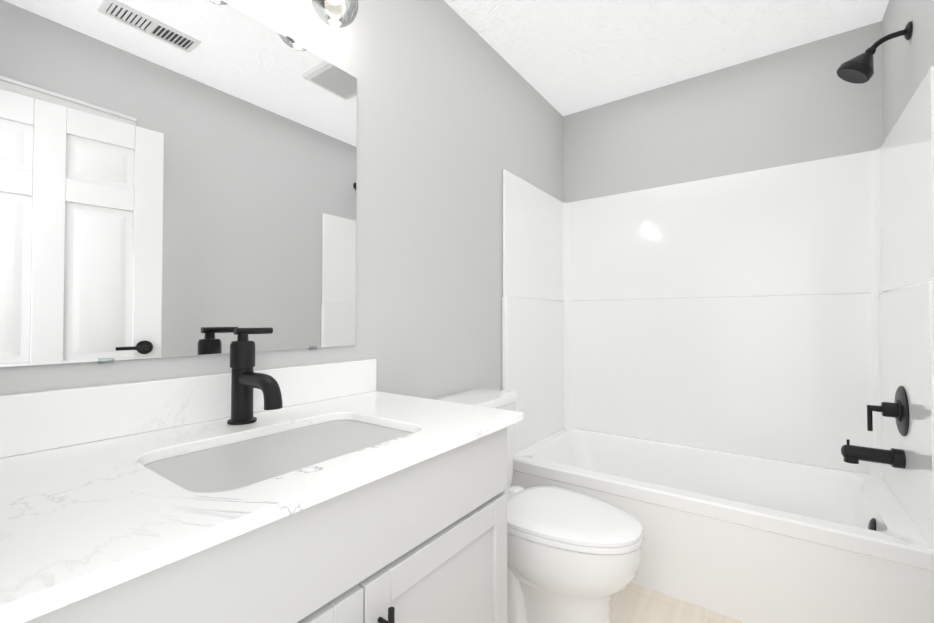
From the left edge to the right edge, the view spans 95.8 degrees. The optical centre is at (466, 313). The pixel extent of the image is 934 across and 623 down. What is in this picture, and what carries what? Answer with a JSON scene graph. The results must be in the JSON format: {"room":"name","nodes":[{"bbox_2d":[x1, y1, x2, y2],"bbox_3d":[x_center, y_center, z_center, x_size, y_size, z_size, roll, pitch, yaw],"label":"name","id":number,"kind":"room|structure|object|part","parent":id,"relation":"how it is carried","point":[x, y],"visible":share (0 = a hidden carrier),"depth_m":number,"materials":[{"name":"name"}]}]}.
{"room":"bathroom","nodes":[
{"label":"bathroom","id":0,"kind":"room"},
{"bbox_2d":[0,0,562,398],"bbox_3d":[-0.190,-0.096,1.737,0.120,2.450,2.895,-1,-1,36],"label":"wall","id":1,"kind":"structure","parent":0,"point":[457,114],"depth_m":1.65,"materials":[{"name":"grey paint"}]},
{"bbox_2d":[98,358,113,363],"bbox_3d":[-0.738,0.098,0.862,0.010,0.010,0.024,-1,-1,36],"label":"mirror clip","id":2,"kind":"object","parent":1,"relation":"attached to","point":[102,358],"depth_m":0.86,"materials":[{"name":"clear plastic"}]},
{"bbox_2d":[0,0,356,367],"bbox_3d":[-0.600,-0.339,1.062,0.006,0.881,0.802,-1,-1,36],"label":"mirror","id":3,"kind":"object","parent":1,"relation":"attached to","point":[177,178],"visible":1,"depth_m":0.95,"materials":[{"name":"silver mirror"}]},
{"bbox_2d":[286,36,294,42],"bbox_3d":[-0.503,-0.777,1.200,0.010,0.010,0.024,-1,-1,36],"label":"mirror clip","id":4,"kind":"object","parent":1,"relation":"attached to","point":[290,39],"depth_m":1.20,"materials":[{"name":"clear plastic"}]},
{"bbox_2d":[311,0,357,27],"bbox_3d":[-0.536,-0.944,1.025,0.163,0.216,0.660,-1,-1,36],"label":"sconce","id":5,"kind":"object","parent":1,"relation":"attached to","point":[335,7],"visible":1,"depth_m":1.27,"materials":[{"name":"clear"}]},
{"bbox_2d":[444,0,888,115],"bbox_3d":[0.476,-1.379,1.275,1.764,0.100,2.895,-1,-1,36],"label":"ceiling","id":6,"kind":"structure","parent":0,"point":[564,57],"depth_m":1.99,"materials":[{"name":"white paint"}]},
{"bbox_2d":[610,582,745,622],"bbox_3d":[0.476,1.171,1.235,1.764,0.100,2.895,-1,-1,36],"label":"floor","id":7,"kind":"structure","parent":0,"point":[631,602],"depth_m":1.60,"materials":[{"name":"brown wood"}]},
{"bbox_2d":[0,327,522,622],"bbox_3d":[-0.382,0.574,0.855,0.585,1.082,1.012,-1,-1,36],"label":"bathroom vanity","id":8,"kind":"object","parent":7,"relation":"on","point":[243,491],"visible":1,"depth_m":0.74,"materials":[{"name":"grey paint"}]},
{"bbox_2d":[0,359,375,457],"bbox_3d":[-0.611,0.203,1.026,0.020,0.108,1.012,-1,-1,36],"label":"backsplash","id":9,"kind":"structure","parent":8,"relation":"on","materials":[{"name":"stone"}]},
{"bbox_2d":[227,327,282,424],"bbox_3d":[-0.469,0.146,0.977,0.185,0.222,0.101,-1,-1,36],"label":"faucet","id":10,"kind":"object","parent":8,"relation":"on","point":[244,378],"depth_m":0.98,"materials":[{"name":"black metal"}]},
{"bbox_3d":[-0.157,0.585,0.697,0.035,0.165,0.076,-1,-1,36],"label":"handle","id":11,"kind":"part","parent":8,"relation":"part of","materials":[{"name":"black metal"}]},
{"bbox_2d":[434,388,643,622],"bbox_3d":[0.240,0.731,1.552,0.767,0.790,0.472,-1,-1,36],"label":"toilet","id":12,"kind":"object","parent":7,"relation":"on","point":[573,556],"visible":0.54,"depth_m":1.37,"materials":[{"name":"white ceramic"}]},
{"bbox_3d":[0.024,0.549,1.711,0.234,0.420,0.472,-1,-1,36],"label":"tank","id":13,"kind":"part","parent":12,"relation":"part of","materials":[{"name":"white ceramic"}]},
{"bbox_3d":[0.342,0.710,1.478,0.516,0.050,0.376,-1,-1,36],"label":"seat","id":14,"kind":"part","parent":12,"relation":"part of","materials":[{"name":"white plastic"}]},
{"bbox_2d":[502,21,933,622],"bbox_3d":[1.022,0.048,2.007,1.519,2.170,0.788,-1,-1,36],"label":"tub","id":15,"kind":"object","parent":7,"relation":"on","point":[722,387],"visible":0.96,"depth_m":2.04,"materials":[{"name":"white plastic"}]},
{"bbox_2d":[563,21,883,202],"bbox_3d":[1.289,-0.086,2.379,1.524,2.450,0.120,-1,-1,36],"label":"wall","id":16,"kind":"structure","parent":0,"point":[800,104],"depth_m":2.23,"materials":[{"name":"grey paint"}]},
{"bbox_2d":[882,0,933,140],"bbox_3d":[1.142,-0.111,0.774,0.120,2.450,2.895,-1,-1,36],"label":"wall","id":17,"kind":"structure","parent":0,"point":[907,65],"depth_m":1.60,"materials":[{"name":"grey paint"}]}
]}

